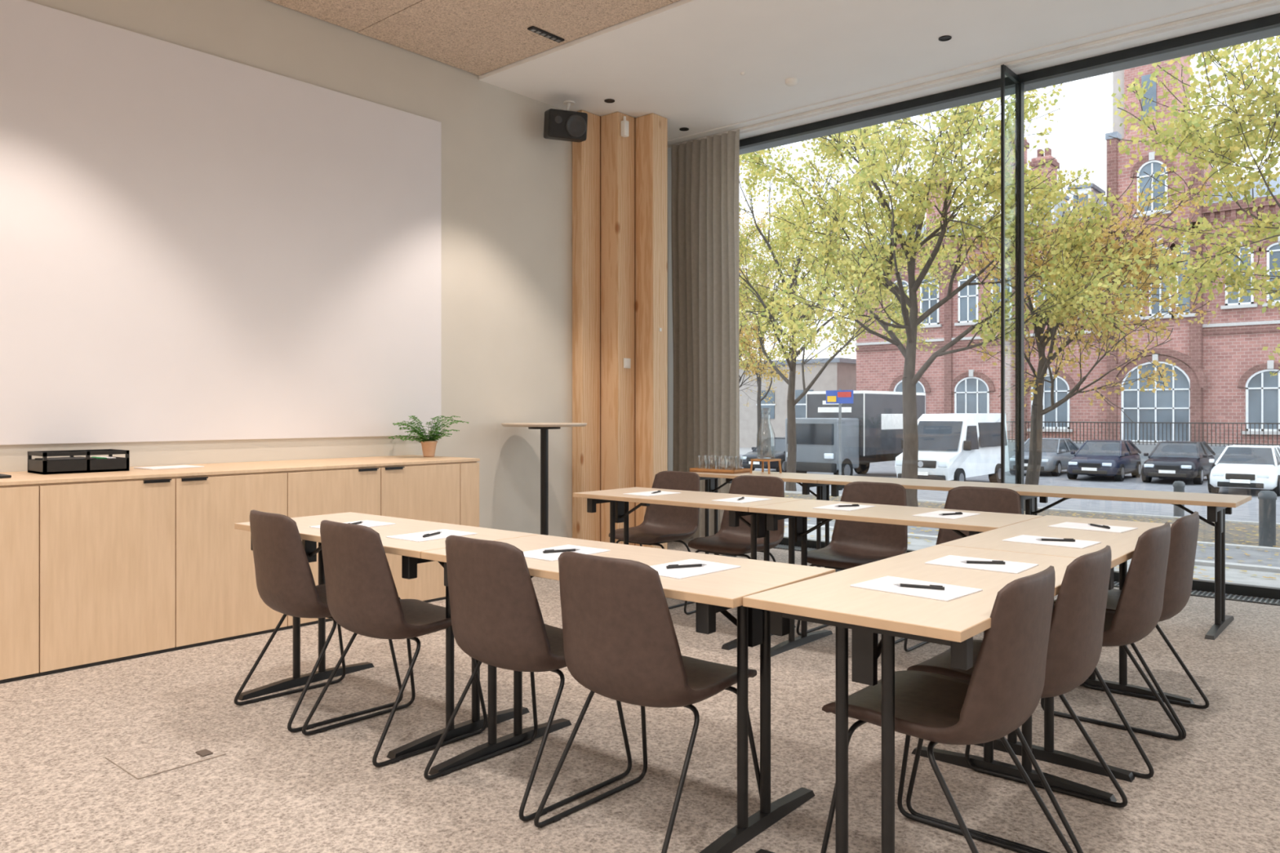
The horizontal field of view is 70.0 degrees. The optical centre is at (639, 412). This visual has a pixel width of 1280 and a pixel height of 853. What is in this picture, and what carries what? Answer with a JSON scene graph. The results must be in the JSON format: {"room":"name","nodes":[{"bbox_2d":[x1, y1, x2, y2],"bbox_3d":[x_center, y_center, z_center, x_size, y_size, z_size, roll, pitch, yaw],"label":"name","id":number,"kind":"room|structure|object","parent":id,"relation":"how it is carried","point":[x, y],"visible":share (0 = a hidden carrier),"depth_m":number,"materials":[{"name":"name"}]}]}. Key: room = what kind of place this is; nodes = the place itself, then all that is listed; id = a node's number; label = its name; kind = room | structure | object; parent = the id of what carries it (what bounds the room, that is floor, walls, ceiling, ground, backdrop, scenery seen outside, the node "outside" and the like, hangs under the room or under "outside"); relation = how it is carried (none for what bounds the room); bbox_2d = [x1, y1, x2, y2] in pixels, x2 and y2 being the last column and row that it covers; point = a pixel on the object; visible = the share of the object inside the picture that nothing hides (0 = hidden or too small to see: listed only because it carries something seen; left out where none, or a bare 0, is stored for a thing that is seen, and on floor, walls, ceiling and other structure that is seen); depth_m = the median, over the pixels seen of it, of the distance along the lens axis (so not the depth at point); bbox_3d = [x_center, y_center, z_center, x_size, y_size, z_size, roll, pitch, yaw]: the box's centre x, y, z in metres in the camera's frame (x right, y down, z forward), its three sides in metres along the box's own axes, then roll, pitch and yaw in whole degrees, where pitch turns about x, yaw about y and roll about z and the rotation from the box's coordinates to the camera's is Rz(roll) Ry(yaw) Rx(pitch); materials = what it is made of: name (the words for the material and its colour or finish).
{"room":"meeting room","nodes":[
{"label":"meeting room","id":0,"kind":"room"},
{"bbox_2d":[0,0,673,537],"bbox_3d":[-3.192,-0.890,5.295,0.150,4.300,11.250,0,0,41],"label":"wall","id":1,"kind":"structure","parent":0,"point":[507,187],"depth_m":7.35,"materials":[{"name":"paint"}]},
{"bbox_2d":[0,0,441,445],"bbox_3d":[-2.865,-1.034,5.541,0.021,2.421,4.050,0,0,41],"label":"projection screen","id":2,"kind":"object","parent":1,"relation":"attached to","point":[195,245],"visible":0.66,"depth_m":5.66,"materials":[{"name":"fabric"}]},
{"bbox_2d":[479,0,693,79],"bbox_3d":[2.260,-2.695,4.301,9.395,0.029,0.002,0,0,41],"label":"trim","id":3,"kind":"structure","parent":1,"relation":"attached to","point":[682,2],"depth_m":6.56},
{"bbox_2d":[0,538,1279,852],"bbox_3d":[0.431,1.310,2.184,9.600,0.100,11.270,0,0,41],"label":"floor","id":4,"kind":"structure","parent":0,"point":[274,788],"depth_m":3.32,"materials":[{"name":"carpet"}]},
{"bbox_2d":[104,734,226,779],"bbox_3d":[-1.736,1.254,3.346,0.302,0.009,0.302,0,0,41],"label":"hatch","id":5,"kind":"object","parent":4,"relation":"on","point":[148,761],"visible":1,"depth_m":3.34,"materials":[{"name":"carpet"}]},
{"bbox_2d":[0,454,479,684],"bbox_3d":[-3.910,0.791,3.724,0.809,0.938,7.667,0,0,41],"label":"base cabinet","id":6,"kind":"object","parent":4,"relation":"on","point":[97,568],"visible":0.8,"depth_m":4.78,"materials":[{"name":"brown wood"}]},
{"bbox_2d":[0,473,11,478],"bbox_3d":[-3.222,0.315,4.456,0.200,0.013,0.220,0,0,41],"label":"notebook","id":7,"kind":"object","parent":6,"relation":"on","point":[2,476],"visible":1,"depth_m":4.46,"materials":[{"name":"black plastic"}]},
{"bbox_2d":[27,448,128,474],"bbox_3d":[-3.035,0.265,4.948,0.260,0.112,0.410,0,0,41],"label":"organizer","id":8,"kind":"object","parent":6,"relation":"on","point":[71,464],"visible":1,"depth_m":4.86,"materials":[{"name":"black metal"}]},
{"bbox_2d":[133,465,204,469],"bbox_3d":[-2.723,0.319,5.291,0.210,0.005,0.300,0,0,35],"label":"paper sheet","id":9,"kind":"object","parent":6,"relation":"on","point":[171,466],"visible":1,"depth_m":5.24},
{"bbox_2d":[387,415,468,457],"bbox_3d":[-1.516,0.173,6.594,0.574,0.297,0.500,0,0,-23],"label":"potted fern","id":10,"kind":"object","parent":6,"relation":"on","point":[428,446],"visible":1,"depth_m":6.56,"materials":[{"name":"plant"}]},
{"bbox_2d":[233,510,403,732],"bbox_3d":[-1.373,0.837,3.936,0.505,0.854,0.538,0,0,43],"label":"chair","id":11,"kind":"object","parent":4,"relation":"on","point":[286,584],"visible":0.67,"depth_m":3.71,"materials":[{"name":"leather"}]},
{"bbox_2d":[234,511,537,759],"bbox_3d":[-1.119,0.880,3.928,1.327,0.760,0.680,0,0,39],"label":"conference table","id":12,"kind":"object","parent":4,"relation":"on","point":[410,551],"visible":0.5,"depth_m":3.82,"materials":[{"name":"brown wood"}]},
{"bbox_2d":[309,520,395,528],"bbox_3d":[-1.261,0.497,4.019,0.210,0.003,0.296,0,0,38],"label":"paper","id":13,"kind":"object","parent":12,"relation":"on","point":[368,523],"visible":0.5,"depth_m":4.07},
{"bbox_2d":[385,528,477,542],"bbox_3d":[-0.840,0.497,3.696,0.210,0.003,0.296,0,0,38],"label":"paper","id":14,"kind":"object","parent":12,"relation":"on","point":[418,536],"visible":0.93,"depth_m":3.69,"materials":[{"name":"paper"}]},
{"bbox_2d":[422,531,441,537],"bbox_3d":[-0.833,0.489,3.674,0.009,0.011,0.140,0,0,18],"label":"ballpoint pen","id":15,"kind":"object","parent":14,"relation":"on","point":[438,532],"visible":1,"depth_m":3.65,"materials":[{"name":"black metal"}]},
{"bbox_2d":[302,520,487,767],"bbox_3d":[-0.950,0.837,3.584,0.505,0.854,0.538,0,0,41],"label":"chair","id":16,"kind":"object","parent":4,"relation":"on","point":[362,597],"visible":0.91,"depth_m":3.37,"materials":[{"name":"leather"}]},
{"bbox_2d":[423,535,631,821],"bbox_3d":[-0.376,0.837,3.155,0.505,0.854,0.538,0,0,41],"label":"chair","id":17,"kind":"object","parent":4,"relation":"on","point":[497,620],"visible":0.85,"depth_m":2.94,"materials":[{"name":"leather"}]},
{"bbox_2d":[501,422,586,535],"bbox_3d":[-0.774,0.674,7.402,0.690,1.172,0.690,0,0,41],"label":"bar table","id":18,"kind":"object","parent":4,"relation":"on","point":[544,427],"visible":0.58,"depth_m":7.37,"materials":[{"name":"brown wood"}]},
{"bbox_2d":[572,110,667,549],"bbox_3d":[-0.178,-0.709,8.252,0.548,3.938,0.685,0,0,41],"label":"column","id":19,"kind":"structure","parent":4,"relation":"on","point":[620,184],"depth_m":8.21,"materials":[{"name":"brown wood"}]},
{"bbox_2d":[620,115,628,137],"bbox_3d":[-0.135,-2.550,8.158,0.055,0.180,0.060,0,0,41],"label":"sensor","id":20,"kind":"object","parent":19,"relation":"attached to","point":[624,124],"visible":1,"depth_m":8.14,"materials":[{"name":"white plastic"}]},
{"bbox_2d":[623,358,630,368],"bbox_3d":[-0.114,-0.440,8.213,0.015,0.090,0.090,0,0,41],"label":"light switch","id":21,"kind":"object","parent":19,"relation":"attached to","point":[626,361],"visible":1,"depth_m":8.20,"materials":[{"name":"white plastic"}]},
{"bbox_2d":[421,534,835,852],"bbox_3d":[-0.081,0.880,3.094,1.327,0.760,0.680,0,0,39],"label":"conference table","id":22,"kind":"object","parent":4,"relation":"on","point":[712,593],"visible":0.72,"depth_m":2.79,"materials":[{"name":"brown wood"}]},
{"bbox_2d":[523,544,610,561],"bbox_3d":[-0.282,0.497,3.241,0.210,0.003,0.296,0,0,40],"label":"paper","id":23,"kind":"object","parent":22,"relation":"on","point":[538,553],"visible":0.79,"depth_m":3.24,"materials":[{"name":"paper"}]},
{"bbox_2d":[542,548,580,553],"bbox_3d":[-0.276,0.489,3.236,0.140,0.011,0.009,0,0,-25],"label":"ballpoint pen","id":24,"kind":"object","parent":23,"relation":"on","point":[547,551],"visible":1,"depth_m":3.23,"materials":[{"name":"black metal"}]},
{"bbox_2d":[650,559,741,578],"bbox_3d":[0.147,0.497,2.911,0.210,0.003,0.296,0,0,44],"label":"paper","id":25,"kind":"object","parent":22,"relation":"on","point":[711,567],"visible":0.79,"depth_m":2.90,"materials":[{"name":"paper"}]},
{"bbox_2d":[666,564,706,568],"bbox_3d":[0.150,0.489,2.916,0.140,0.011,0.009,0,0,-21],"label":"ballpoint pen","id":26,"kind":"object","parent":25,"relation":"on","point":[677,566],"visible":1,"depth_m":2.91,"materials":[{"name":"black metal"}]},
{"bbox_2d":[533,551,759,852],"bbox_3d":[0.041,0.837,2.796,0.505,0.854,0.538,0,0,41],"label":"chair","id":27,"kind":"object","parent":4,"relation":"on","point":[620,643],"visible":0.96,"depth_m":2.59,"materials":[{"name":"fabric"}]},
{"bbox_2d":[608,471,699,608],"bbox_3d":[0.118,0.837,6.139,0.505,0.854,0.538,0,0,41],"label":"chair","id":28,"kind":"object","parent":4,"relation":"on","point":[662,523],"visible":0.69,"depth_m":6.25,"materials":[{"name":"leather"}]},
{"bbox_2d":[573,487,805,650],"bbox_3d":[0.271,0.880,5.458,1.297,0.760,0.680,0,0,41],"label":"conference table","id":29,"kind":"object","parent":4,"relation":"on","point":[619,501],"visible":0.69,"depth_m":5.29,"materials":[{"name":"brown wood"}]},
{"bbox_2d":[624,490,679,496],"bbox_3d":[0.075,0.497,5.600,0.210,0.003,0.296,0,0,45],"label":"paper","id":30,"kind":"object","parent":29,"relation":"on","point":[644,493],"visible":1,"depth_m":5.58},
{"bbox_2d":[711,496,772,502],"bbox_3d":[0.581,0.497,5.191,0.210,0.003,0.296,0,0,42],"label":"paper","id":31,"kind":"object","parent":29,"relation":"on","point":[746,500],"visible":0.93,"depth_m":5.17,"materials":[{"name":"paper"}]},
{"bbox_2d":[684,475,784,614],"bbox_3d":[0.619,0.837,5.694,0.505,0.854,0.538,0,0,40],"label":"chair","id":32,"kind":"object","parent":4,"relation":"on","point":[729,540],"visible":0.66,"depth_m":5.79,"materials":[{"name":"leather"}]},
{"bbox_2d":[692,471,853,572],"bbox_3d":[1.005,0.880,7.373,1.297,0.760,0.680,0,0,41],"label":"conference table","id":33,"kind":"object","parent":4,"relation":"on","point":[808,480],"visible":0.62,"depth_m":7.22,"materials":[{"name":"brown wood"}]},
{"bbox_2d":[689,466,750,474],"bbox_3d":[0.670,0.433,7.636,0.440,0.132,0.260,0,0,38],"label":"glass tray","id":34,"kind":"object","parent":33,"relation":"on","point":[702,469],"visible":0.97,"depth_m":7.57,"materials":[{"name":"brown wood"}]},
{"bbox_2d":[717,459,727,467],"bbox_3d":[0.714,0.454,7.902,0.080,0.090,0.080,0,0,41],"label":"drinking glass","id":35,"kind":"object","parent":33,"relation":"on","point":[722,463],"visible":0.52,"depth_m":7.87,"materials":[{"name":"clear glass"}]},
{"bbox_2d":[750,457,782,474],"bbox_3d":[1.034,0.232,7.507,0.194,0.537,0.194,0,0,41],"label":"serving stand","id":36,"kind":"object","parent":33,"relation":"on","point":[762,460],"visible":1,"depth_m":7.49,"materials":[{"name":"brown wood"}]},
{"bbox_2d":[773,544,788,550],"bbox_3d":[1.332,1.254,8.459,0.232,0.011,0.236,0,0,41],"label":"floor vent","id":37,"kind":"object","parent":4,"relation":"in","point":[782,547],"depth_m":8.47,"materials":[{"name":"grey metal"}]},
{"bbox_2d":[796,481,907,644],"bbox_3d":[1.226,0.837,5.157,0.505,0.854,0.538,0,0,41],"label":"chair","id":38,"kind":"object","parent":4,"relation":"on","point":[853,544],"visible":0.69,"depth_m":5.28,"materials":[{"name":"leather"}]},
{"bbox_2d":[748,499,1042,657],"bbox_3d":[1.257,0.880,4.607,1.297,0.760,0.680,0,0,41],"label":"conference table","id":39,"kind":"object","parent":4,"relation":"on","point":[797,512],"visible":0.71,"depth_m":4.68,"materials":[{"name":"brown wood"}]},
{"bbox_2d":[812,503,875,511],"bbox_3d":[1.071,0.497,4.794,0.210,0.003,0.296,0,0,40],"label":"paper","id":40,"kind":"object","parent":39,"relation":"on","point":[832,507],"visible":0.93,"depth_m":4.77,"materials":[{"name":"paper"}]},
{"bbox_2d":[835,504,859,506],"bbox_3d":[1.084,0.489,4.789,0.140,0.011,0.009,0,0,-15],"label":"ballpoint pen","id":41,"kind":"object","parent":40,"relation":"on","point":[852,505],"visible":1,"depth_m":4.79,"materials":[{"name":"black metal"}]},
{"bbox_2d":[911,510,980,519],"bbox_3d":[1.488,0.497,4.435,0.210,0.003,0.296,0,0,43],"label":"paper","id":42,"kind":"object","parent":39,"relation":"on","point":[935,513],"visible":0.79,"depth_m":4.39,"materials":[{"name":"paper"}]},
{"bbox_2d":[938,511,962,515],"bbox_3d":[1.495,0.489,4.404,0.140,0.011,0.009,0,0,-22],"label":"ballpoint pen","id":43,"kind":"object","parent":42,"relation":"on","point":[957,513],"visible":1,"depth_m":4.41,"materials":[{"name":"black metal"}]},
{"bbox_2d":[817,475,1026,497],"bbox_3d":[1.991,0.880,6.523,1.297,0.760,0.680,0,0,41],"label":"conference table","id":44,"kind":"object","parent":4,"relation":"on","point":[838,483],"visible":0.23,"depth_m":6.54,"materials":[{"name":"brown wood"}]},
{"bbox_2d":[742,544,1116,852],"bbox_3d":[0.927,0.880,2.767,0.680,0.760,1.297,0,0,41],"label":"conference table","id":45,"kind":"object","parent":4,"relation":"on","point":[829,599],"visible":0.73,"depth_m":2.40,"materials":[{"name":"brown wood"}]},
{"bbox_2d":[849,576,982,601],"bbox_3d":[0.780,0.497,2.589,0.210,0.003,0.296,0,0,-45],"label":"paper","id":46,"kind":"object","parent":45,"relation":"on","point":[885,584],"visible":1,"depth_m":2.56,"materials":[{"name":"paper"}]},
{"bbox_2d":[893,583,944,590],"bbox_3d":[0.785,0.489,2.575,0.140,0.011,0.009,0,0,25],"label":"ballpoint pen","id":47,"kind":"object","parent":46,"relation":"on","point":[931,587],"visible":1,"depth_m":2.57,"materials":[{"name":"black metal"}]},
{"bbox_2d":[924,555,1038,573],"bbox_3d":[1.119,0.497,2.997,0.296,0.003,0.210,0,0,40],"label":"paper","id":48,"kind":"object","parent":45,"relation":"on","point":[1014,567],"visible":1,"depth_m":2.98,"materials":[{"name":"paper"}]},
{"bbox_2d":[960,560,1004,564],"bbox_3d":[1.118,0.489,2.986,0.140,0.011,0.009,0,0,11],"label":"ballpoint pen","id":49,"kind":"object","parent":48,"relation":"on","point":[964,562],"visible":1,"depth_m":2.98,"materials":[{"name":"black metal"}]},
{"bbox_2d":[820,565,1073,852],"bbox_3d":[0.836,0.837,2.507,0.538,0.854,0.505,0,0,41],"label":"chair","id":50,"kind":"object","parent":4,"relation":"on","point":[1006,685],"visible":0.91,"depth_m":2.31,"materials":[{"name":"leather"}]},
{"bbox_2d":[903,486,1021,652],"bbox_3d":[1.727,0.837,4.804,0.505,0.854,0.538,0,0,41],"label":"chair","id":51,"kind":"object","parent":4,"relation":"on","point":[993,500],"visible":0.2,"depth_m":5.00,"materials":[{"name":"leather"}]},
{"bbox_2d":[1000,64,1019,483],"bbox_3d":[2.882,-0.700,7.116,0.028,3.910,0.353,0,0,41],"label":"mullion","id":52,"kind":"object","parent":4,"relation":"on","point":[1005,70],"visible":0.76,"depth_m":6.98,"materials":[{"name":"metal"}]},
{"bbox_2d":[906,545,1128,852],"bbox_3d":[1.181,0.837,2.884,0.538,0.854,0.505,0,0,41],"label":"chair","id":53,"kind":"object","parent":4,"relation":"on","point":[1075,642],"visible":0.58,"depth_m":2.65,"materials":[{"name":"fabric"}]},
{"bbox_2d":[939,515,1194,782],"bbox_3d":[1.778,0.880,3.753,0.680,0.760,1.297,0,0,41],"label":"conference table","id":54,"kind":"object","parent":4,"relation":"on","point":[1122,545],"visible":0.38,"depth_m":3.53,"materials":[{"name":"brown wood"}]},
{"bbox_2d":[1001,534,1101,548],"bbox_3d":[1.583,0.497,3.520,0.296,0.003,0.210,0,0,44],"label":"paper","id":55,"kind":"object","parent":54,"relation":"on","point":[1078,544],"visible":1,"depth_m":3.49,"materials":[{"name":"paper"}]},
{"bbox_2d":[1035,538,1075,542],"bbox_3d":[1.594,0.489,3.510,0.140,0.011,0.009,0,0,14],"label":"ballpoint pen","id":56,"kind":"object","parent":55,"relation":"on","point":[1043,540],"visible":1,"depth_m":3.50,"materials":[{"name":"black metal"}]},
{"bbox_2d":[1048,521,1137,533],"bbox_3d":[1.956,0.497,3.952,0.210,0.003,0.296,0,0,-44],"label":"paper","id":57,"kind":"object","parent":54,"relation":"on","point":[1115,529],"visible":1,"depth_m":3.92,"materials":[{"name":"paper"}]},
{"bbox_2d":[1088,523,1110,528],"bbox_3d":[1.978,0.489,3.944,0.009,0.011,0.140,0,0,-9],"label":"ballpoint pen","id":58,"kind":"object","parent":57,"relation":"on","point":[1091,524],"visible":1,"depth_m":3.93,"materials":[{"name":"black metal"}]},
{"bbox_2d":[1040,522,1182,778],"bbox_3d":[1.711,0.837,3.483,0.538,0.854,0.505,0,0,41],"label":"chair","id":59,"kind":"object","parent":4,"relation":"on","point":[1139,609],"visible":0.62,"depth_m":3.23,"materials":[{"name":"leather"}]},
{"bbox_2d":[1006,484,1251,639],"bbox_3d":[2.977,0.880,5.672,1.297,0.760,0.680,0,0,41],"label":"conference table","id":60,"kind":"object","parent":4,"relation":"on","point":[1219,505],"visible":0.88,"depth_m":5.41,"materials":[{"name":"brown wood"}]},
{"bbox_2d":[1053,511,1209,740],"bbox_3d":[2.042,0.837,3.851,0.538,0.854,0.505,0,0,41],"label":"chair","id":61,"kind":"object","parent":4,"relation":"on","point":[1184,531],"visible":0.41,"depth_m":3.62,"materials":[{"name":"leather"}]},
{"bbox_2d":[1190,590,1214,598],"bbox_3d":[3.865,1.254,6.274,0.160,0.011,0.236,0,0,41],"label":"floor vent","id":62,"kind":"object","parent":4,"relation":"in","point":[1197,593],"depth_m":6.28,"materials":[{"name":"grey metal"}]},
{"bbox_2d":[1225,593,1279,605],"bbox_3d":[4.076,1.254,6.092,0.326,0.011,0.238,0,0,41],"label":"floor vent","id":63,"kind":"object","parent":4,"relation":"in","point":[1241,598],"depth_m":6.09,"materials":[{"name":"grey metal"}]},
{"bbox_2d":[479,0,1279,145],"bbox_3d":[0.424,-2.860,2.176,9.400,0.360,11.050,0,0,41],"label":"ceiling","id":64,"kind":"structure","parent":0,"point":[683,64],"depth_m":6.75,"materials":[{"name":"paint"}]},
{"bbox_2d":[267,0,679,75],"bbox_3d":[-0.461,-2.749,1.157,9.362,0.079,8.302,0,0,41],"label":"ceiling panels","id":65,"kind":"object","parent":64,"relation":"attached to","point":[476,37],"visible":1,"depth_m":6.32,"materials":[{"name":"brown wood"}]},
{"bbox_2d":[527,26,564,42],"bbox_3d":[-0.671,-2.701,6.541,0.060,0.016,0.310,0,0,41],"label":"recessed light","id":66,"kind":"object","parent":65,"relation":"attached to","point":[533,28],"visible":1,"depth_m":6.52,"materials":[{"name":"black plastic"}]},
{"bbox_2d":[543,100,587,142],"bbox_3d":[-0.639,-2.496,7.795,0.340,0.366,0.268,0,0,-21],"label":"wall speaker","id":67,"kind":"object","parent":64,"relation":"attached to","point":[566,125],"visible":1,"depth_m":7.70,"materials":[{"name":"black plastic"}]},
{"bbox_2d":[671,128,739,539],"bbox_3d":[0.635,-0.705,8.867,0.856,3.900,0.124,0,0,41],"label":"curtain","id":68,"kind":"object","parent":64,"relation":"hanging from","point":[705,187],"visible":0.86,"depth_m":8.84,"materials":[{"name":"fabric"}]},
{"bbox_2d":[785,77,797,86],"bbox_3d":[1.221,-2.659,7.372,0.100,0.042,0.100,0,0,41],"label":"smoke detector","id":69,"kind":"object","parent":64,"relation":"attached to","point":[790,82],"visible":1,"depth_m":7.34,"materials":[{"name":"white plastic"}]},
{"bbox_2d":[938,35,951,41],"bbox_3d":[2.183,-2.676,6.543,0.090,0.006,0.090,0,0,41],"label":"recessed light","id":70,"kind":"object","parent":64,"relation":"in","point":[946,37],"visible":1,"depth_m":6.54,"materials":[{"name":"black plastic"}]},
{"bbox_2d":[667,0,1279,148],"bbox_3d":[3.847,-2.669,6.137,9.390,0.021,0.040,0,0,41],"label":"track","id":71,"kind":"object","parent":64,"relation":"attached to","point":[1261,2],"depth_m":6.94,"materials":[{"name":"metal"}]},
{"bbox_2d":[667,0,1279,142],"bbox_3d":[3.827,-2.670,6.115,9.390,0.020,0.260,0,0,41],"label":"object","id":72,"kind":"structure","parent":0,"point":[1277,3],"depth_m":6.97,"materials":[{"name":"metal"}]},
{"bbox_3d":[4.081,-0.890,6.417,9.400,4.300,0.150,0,0,41],"label":"wall","id":73,"kind":"structure","parent":0,"visible":0},
{"bbox_2d":[739,74,1017,553],"bbox_3d":[1.933,-0.723,8.217,2.875,3.965,0.070,0,0,41],"label":"window","id":74,"kind":"structure","parent":73,"relation":"in","point":[993,86],"depth_m":7.74,"materials":[{"name":"black metal"}]},
{"bbox_2d":[739,26,1279,155],"bbox_3d":[4.219,-2.855,6.576,11.400,0.370,0.250,0,0,41],"label":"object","id":75,"kind":"structure","parent":73,"relation":"attached to","point":[1276,31],"depth_m":7.45,"materials":[{"name":"metal"}]},
{"bbox_2d":[1017,13,1279,599],"bbox_3d":[4.296,-0.723,6.179,3.363,3.965,0.070,0,0,41],"label":"window","id":76,"kind":"structure","parent":73,"relation":"in","point":[1272,21],"depth_m":6.92,"materials":[{"name":"black metal"}]},
{"label":"outside","id":77,"kind":"structure","parent":0,"visible":0},
{"bbox_2d":[739,447,1279,587],"bbox_3d":[31.680,1.960,63.530,115.000,1.200,122.400,0,0,41],"label":"ground","id":78,"kind":"structure","parent":77,"point":[1238,533],"depth_m":19.81,"materials":[{"name":"asphalt"}]},
{"bbox_2d":[739,236,783,406],"bbox_3d":[4.691,-4.173,56.727,8.231,13.667,12.604,0,0,-36],"label":"street tree","id":79,"kind":"object","parent":78,"relation":"on","point":[760,237],"visible":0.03,"depth_m":56.65,"materials":[{"name":"green plant"}]},
{"bbox_2d":[739,436,786,472],"bbox_3d":[6.128,1.826,39.567,2.040,1.468,4.270,0,0,41],"label":"car","id":80,"kind":"object","parent":78,"relation":"on","point":[771,447],"visible":0.56,"depth_m":38.34,"materials":[{"name":"black paint"}]},
{"bbox_2d":[738,195,799,395],"bbox_3d":[3.121,-2.621,31.368,5.231,10.133,5.971,0,0,28],"label":"street tree","id":81,"kind":"object","parent":78,"relation":"on","point":[749,367],"visible":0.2,"depth_m":30.34,"materials":[{"name":"green plant"}]},
{"bbox_2d":[738,213,841,446],"bbox_3d":[6.336,-3.925,48.984,9.640,13.169,8.871,0,0,14],"label":"street tree","id":82,"kind":"object","parent":78,"relation":"on","point":[759,381],"visible":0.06,"depth_m":48.57,"materials":[{"name":"green plant"}]},
{"bbox_2d":[738,357,856,448],"bbox_3d":[5.042,-0.490,74.750,30.600,6.300,10.200,0,0,41],"label":"building","id":83,"kind":"structure","parent":78,"relation":"on","point":[840,372],"depth_m":64.09,"materials":[{"name":"paint"}]},
{"bbox_2d":[826,388,853,475],"bbox_3d":[6.055,0.787,27.692,0.900,3.000,0.110,0,0,41],"label":"street sign","id":84,"kind":"object","parent":78,"relation":"on","point":[840,396],"visible":0.78,"depth_m":27.68,"materials":[{"name":"metal"}]},
{"bbox_2d":[783,390,925,475],"bbox_3d":[8.463,0.880,35.691,2.440,3.360,7.310,0,0,41],"label":"box truck","id":85,"kind":"object","parent":78,"relation":"on","point":[872,425],"visible":0.66,"depth_m":33.70,"materials":[{"name":"black metal"}]},
{"bbox_2d":[738,119,989,491],"bbox_3d":[4.906,-3.339,24.066,8.477,11.013,7.383,0,0,34],"label":"street tree","id":86,"kind":"object","parent":78,"relation":"on","point":[793,353],"visible":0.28,"depth_m":23.96,"materials":[{"name":"green plant"}]},
{"bbox_2d":[894,413,1009,483],"bbox_3d":[11.008,1.300,32.057,2.400,2.520,5.670,0,0,41],"label":"delivery van","id":87,"kind":"object","parent":78,"relation":"on","point":[953,446],"visible":0.75,"depth_m":30.94,"materials":[{"name":"white paint"}]},
{"bbox_2d":[738,83,1177,506],"bbox_3d":[5.097,-3.082,16.166,7.604,9.994,7.130,0,0,32],"label":"street tree","id":88,"kind":"object","parent":78,"relation":"on","point":[862,272],"visible":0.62,"depth_m":15.55,"materials":[{"name":"green plant"}]},
{"bbox_2d":[784,522,1279,573],"bbox_3d":[-6.395,1.545,19.381,115.000,0.140,0.140,0,0,41],"label":"curb","id":89,"kind":"object","parent":78,"relation":"on","point":[1198,562],"depth_m":8.94,"materials":[{"name":"concrete"}]},
{"bbox_2d":[784,490,1279,525],"bbox_3d":[-0.517,2.027,26.196,115.000,0.140,0.140,0,0,41],"label":"curb","id":90,"kind":"object","parent":78,"relation":"on","point":[785,491],"depth_m":17.75,"materials":[{"name":"concrete"}]},
{"bbox_2d":[1008,437,1079,475],"bbox_3d":[16.872,1.826,38.092,2.040,1.468,4.270,0,0,41],"label":"car","id":91,"kind":"object","parent":78,"relation":"on","point":[1055,452],"visible":0.56,"depth_m":37.13,"materials":[{"name":"grey paint"}]},
{"bbox_2d":[853,111,1279,446],"bbox_3d":[31.073,-6.540,46.748,38.400,18.600,12.610,0,0,41],"label":"brick building","id":92,"kind":"structure","parent":78,"relation":"on","point":[1222,369],"depth_m":44.57,"materials":[{"name":"brick"}]},
{"bbox_2d":[948,161,1256,511],"bbox_3d":[8.513,-1.281,17.619,4.466,6.682,5.338,0,0,-31],"label":"street tree","id":93,"kind":"object","parent":78,"relation":"on","point":[1042,340],"visible":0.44,"depth_m":17.10,"materials":[{"name":"green plant"}]},
{"bbox_2d":[1066,439,1141,481],"bbox_3d":[17.992,1.826,35.409,2.040,1.468,4.270,0,0,41],"label":"car","id":94,"kind":"object","parent":78,"relation":"on","point":[1116,458],"visible":1,"depth_m":34.50,"materials":[{"name":"blue paint"}]},
{"bbox_2d":[1006,421,1279,467],"bbox_3d":[28.071,1.510,39.440,25.000,2.100,2.000,0,0,41],"label":"terrace railing","id":95,"kind":"object","parent":78,"relation":"on","point":[1143,447],"visible":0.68,"depth_m":42.08,"materials":[{"name":"metal"}]},
{"bbox_2d":[1112,54,1191,138],"bbox_3d":[32.454,-10.490,57.844,3.800,26.500,4.400,0,0,41],"label":"brick tower","id":96,"kind":"structure","parent":78,"relation":"on","point":[1126,77],"depth_m":56.56,"materials":[{"name":"red brick"}]},
{"bbox_2d":[1141,440,1215,484],"bbox_3d":[20.016,1.826,33.928,2.040,1.468,4.270,0,0,41],"label":"car","id":97,"kind":"object","parent":78,"relation":"on","point":[1187,460],"visible":0.96,"depth_m":32.91,"materials":[{"name":"black paint"}]},
{"bbox_2d":[1173,480,1185,516],"bbox_3d":[10.270,1.669,17.421,0.200,0.720,0.200,0,0,41],"label":"bollard","id":98,"kind":"object","parent":78,"relation":"on","point":[1179,486],"visible":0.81,"depth_m":17.35,"materials":[{"name":"metal"}]},
{"bbox_2d":[1108,35,1279,377],"bbox_3d":[10.242,-3.893,10.310,9.117,11.519,10.433,0,0,41],"label":"street tree","id":99,"kind":"object","parent":78,"relation":"on","point":[1219,154],"visible":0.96,"depth_m":12.66,"materials":[{"name":"green plant"}]},
{"bbox_2d":[1196,541,1279,552],"bbox_3d":[-4.632,1.690,21.425,115.000,0.140,0.140,0,0,41],"label":"curb","id":100,"kind":"object","parent":78,"relation":"on","point":[1205,544],"depth_m":11.06,"materials":[{"name":"concrete"}]},
{"bbox_2d":[1207,444,1279,496],"bbox_3d":[19.672,1.826,29.471,2.040,1.468,4.270,0,0,41],"label":"car","id":101,"kind":"object","parent":78,"relation":"on","point":[1238,466],"visible":0.98,"depth_m":28.36,"materials":[{"name":"white paint"}]},
{"bbox_2d":[1257,490,1276,546],"bbox_3d":[7.969,1.353,11.614,0.200,0.720,0.200,0,0,41],"label":"bollard","id":102,"kind":"object","parent":78,"relation":"on","point":[1267,499],"visible":0.94,"depth_m":11.54,"materials":[{"name":"metal"}]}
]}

